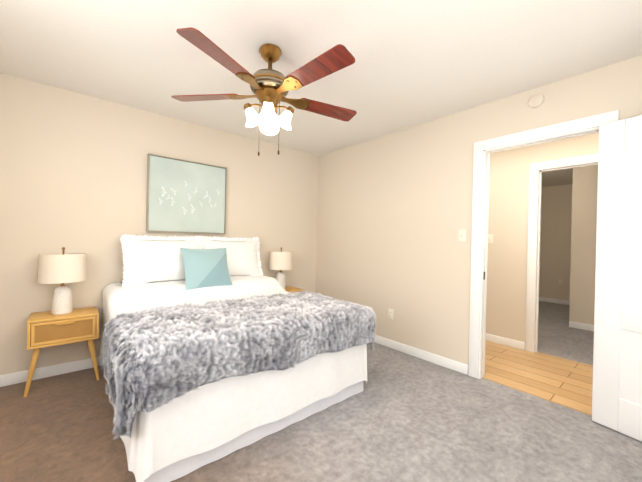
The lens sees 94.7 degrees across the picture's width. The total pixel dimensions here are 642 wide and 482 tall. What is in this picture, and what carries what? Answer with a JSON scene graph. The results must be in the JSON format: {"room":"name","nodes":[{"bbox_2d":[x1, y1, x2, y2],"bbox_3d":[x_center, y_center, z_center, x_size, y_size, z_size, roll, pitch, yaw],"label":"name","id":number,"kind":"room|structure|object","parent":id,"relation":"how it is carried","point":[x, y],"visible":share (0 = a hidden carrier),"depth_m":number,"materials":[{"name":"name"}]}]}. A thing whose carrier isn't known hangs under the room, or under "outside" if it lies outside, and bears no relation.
{"room":"bedroom","nodes":[
{"label":"bedroom","id":0,"kind":"room"},
{"bbox_2d":[0,72,317,374],"bbox_3d":[-1.490,-0.063,3.233,3.890,2.440,0.120,1,0,-41],"label":"wall","id":1,"kind":"structure","parent":0,"point":[73,172],"depth_m":2.68,"materials":[{"name":"paint"}]},
{"bbox_2d":[0,357,101,386],"bbox_3d":[-1.473,1.113,3.186,3.650,0.090,0.013,1,0,-41],"label":"baseboard","id":2,"kind":"structure","parent":1,"relation":"attached to","point":[39,373],"depth_m":2.48,"materials":[{"name":"white wood"}]},
{"bbox_2d":[146,153,226,233],"bbox_3d":[-1.413,-0.471,3.182,0.801,0.771,0.040,1,0,-41],"label":"framed picture","id":3,"kind":"object","parent":1,"relation":"attached to","point":[185,196],"visible":1,"depth_m":3.14},
{"bbox_2d":[0,342,641,481],"bbox_3d":[-0.177,1.242,1.608,3.810,0.100,4.340,1,0,-41],"label":"floor","id":4,"kind":"structure","parent":0,"point":[402,417],"depth_m":1.79,"materials":[{"name":"grey carpet"}]},
{"bbox_2d":[23,306,99,396],"bbox_3d":[-2.085,0.868,2.407,0.452,0.562,0.333,1,0,-41],"label":"nightstand","id":5,"kind":"object","parent":4,"relation":"on","point":[46,328],"visible":1,"depth_m":2.29,"materials":[{"name":"brown wood"}]},
{"bbox_2d":[37,247,85,314],"bbox_3d":[-2.092,0.317,2.397,0.300,0.537,0.300,1,0,-41],"label":"lamp","id":6,"kind":"object","parent":5,"relation":"on","point":[62,268],"visible":1,"depth_m":2.33,"materials":[{"name":"white fabric"}]},
{"bbox_2d":[99,234,376,481],"bbox_3d":[-0.785,0.562,2.516,1.716,1.219,1.856,1,0,-41],"label":"bed","id":7,"kind":"object","parent":4,"relation":"on","point":[214,348],"visible":1,"depth_m":1.81,"materials":[{"name":"white fabric"}]},
{"bbox_2d":[120,234,203,286],"bbox_3d":[-1.490,0.188,2.865,0.753,0.521,0.172,1,-18,-44],"label":"pillow","id":8,"kind":"object","parent":7,"relation":"on","point":[156,260],"depth_m":2.74,"materials":[{"name":"white fabric"}]},
{"bbox_2d":[201,236,262,277],"bbox_3d":[-1.009,0.195,3.348,0.753,0.521,0.172,1,-16,-39],"label":"pillow","id":9,"kind":"object","parent":7,"relation":"on","point":[243,255],"depth_m":3.36,"materials":[{"name":"white fabric"}]},
{"bbox_2d":[285,286,303,292],"bbox_3d":[-0.475,0.899,3.785,0.452,0.562,0.333,1,0,-41],"label":"nightstand","id":10,"kind":"object","parent":4,"relation":"on","point":[290,289],"visible":0.08,"depth_m":3.79,"materials":[{"name":"brown wood"}]},
{"bbox_2d":[269,247,292,289],"bbox_3d":[-0.509,0.348,3.753,0.300,0.537,0.300,1,0,-41],"label":"lamp","id":11,"kind":"object","parent":10,"relation":"on","point":[281,260],"visible":0.85,"depth_m":3.64,"materials":[{"name":"white fabric"}]},
{"bbox_2d":[0,0,641,186],"bbox_3d":[1.933,-1.256,3.029,8.790,0.100,4.840,1,0,-41],"label":"ceiling","id":12,"kind":"structure","parent":0,"point":[418,62],"depth_m":1.95,"materials":[{"name":"paint"}]},
{"bbox_2d":[171,27,356,155],"bbox_3d":[-0.306,-0.904,1.933,1.286,0.697,1.266,1,0,-41],"label":"ceiling fan","id":13,"kind":"object","parent":12,"relation":"hanging from","point":[270,87],"visible":1,"depth_m":1.84,"materials":[{"name":"brown wood"}]},
{"bbox_2d":[315,55,641,364],"bbox_3d":[1.514,0.006,2.620,0.120,2.440,4.720,1,0,-41],"label":"wall","id":14,"kind":"structure","parent":0,"point":[394,212],"depth_m":3.07,"materials":[{"name":"paint"}]},
{"bbox_2d":[388,308,393,319],"bbox_3d":[0.790,0.828,3.348,0.009,0.115,0.070,1,0,-41],"label":"electrical outlet","id":15,"kind":"object","parent":14,"relation":"attached to","point":[390,313],"visible":1,"depth_m":3.35,"materials":[{"name":"beige plastic"}]},
{"bbox_2d":[373,335,467,374],"bbox_3d":[0.622,1.159,3.534,0.013,0.090,2.210,1,0,-41],"label":"baseboard","id":16,"kind":"structure","parent":14,"relation":"attached to","point":[435,359],"depth_m":3.02,"materials":[{"name":"white wood"}]},
{"bbox_2d":[458,230,465,241],"bbox_3d":[1.310,-0.049,2.753,0.019,0.115,0.070,1,0,-41],"label":"bedroom light switch","id":17,"kind":"object","parent":14,"relation":"attached to","point":[461,235],"visible":1,"depth_m":2.75,"materials":[{"name":"beige plastic"}]},
{"bbox_2d":[529,94,543,107],"bbox_3d":[1.692,-1.105,2.326,0.026,0.104,0.104,1,0,-41],"label":"smoke detector","id":18,"kind":"object","parent":14,"relation":"attached to","point":[536,100],"visible":1,"depth_m":2.32,"materials":[{"name":"paint"}]},
{"bbox_2d":[468,110,618,390],"bbox_3d":[1.719,0.174,2.378,0.156,2.115,0.930,1,0,-41],"label":"door frame","id":19,"kind":"structure","parent":14,"relation":"attached to","point":[584,123],"depth_m":2.62,"materials":[{"name":"white wood"}]},
{"bbox_2d":[592,115,641,441],"bbox_3d":[2.065,0.226,1.697,0.188,2.015,0.770,1,0,-29],"label":"bedroom door","id":20,"kind":"structure","parent":14,"relation":"in","point":[617,383],"depth_m":1.91,"materials":[{"name":"white wood"}]},
{"bbox_2d":[481,340,592,415],"bbox_3d":[2.144,1.290,2.740,1.190,0.100,4.040,1,0,-41],"label":"floor","id":21,"kind":"structure","parent":0,"point":[562,381],"depth_m":2.73,"materials":[{"name":"brown wood"}]},
{"bbox_2d":[486,132,598,341],"bbox_3d":[2.172,0.017,3.651,0.120,2.440,2.410,1,0,-41],"label":"wall","id":22,"kind":"structure","parent":0,"point":[508,247],"depth_m":3.48,"materials":[{"name":"paint"}]},
{"bbox_2d":[488,234,492,243],"bbox_3d":[2.085,-0.025,3.647,0.019,0.115,0.070,1,0,-41],"label":"light switch","id":23,"kind":"object","parent":22,"relation":"attached to","point":[490,238],"visible":0.73,"depth_m":3.65,"materials":[{"name":"beige plastic"}]},
{"bbox_2d":[486,333,524,349],"bbox_3d":[1.813,1.184,3.942,0.013,0.090,1.540,1,0,-41],"label":"baseboard","id":24,"kind":"structure","parent":22,"relation":"attached to","point":[506,341],"depth_m":3.50,"materials":[{"name":"white wood"}]},
{"bbox_2d":[525,153,597,352],"bbox_3d":[2.686,0.193,3.034,0.139,2.115,0.930,1,0,-41],"label":"door frame","id":25,"kind":"structure","parent":22,"relation":"attached to","point":[536,170],"depth_m":3.30,"materials":[{"name":"white wood"}]},
{"bbox_2d":[539,184,572,300],"bbox_3d":[4.758,0.066,6.365,0.120,2.440,1.650,1,0,-41],"label":"wall","id":26,"kind":"structure","parent":0,"point":[555,234],"depth_m":6.14,"materials":[{"name":"paint"}]},
{"bbox_2d":[539,297,569,304],"bbox_3d":[4.682,1.240,6.326,0.013,0.090,1.650,1,0,-41],"label":"baseboard","id":27,"kind":"structure","parent":26,"relation":"attached to","point":[557,301],"depth_m":6.13,"materials":[{"name":"white wood"}]},
{"bbox_2d":[538,301,593,365],"bbox_3d":[4.035,1.327,4.359,3.790,0.100,4.040,1,0,-41],"label":"floor","id":28,"kind":"structure","parent":0,"point":[558,336],"depth_m":3.89,"materials":[{"name":"grey carpet"}]},
{"bbox_2d":[569,165,597,324],"bbox_3d":[5.254,0.084,4.210,2.170,2.440,2.270,1,0,-41],"label":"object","id":29,"kind":"object","parent":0,"point":[583,244],"visible":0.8,"depth_m":4.26,"materials":[{"name":"paint"}]},
{"bbox_2d":[569,321,593,330],"bbox_3d":[4.360,1.241,3.549,0.013,0.090,2.150,1,0,-41],"label":"baseboard","id":30,"kind":"structure","parent":29,"relation":"attached to","point":[583,326],"depth_m":4.25,"materials":[{"name":"white wood"}]}
]}

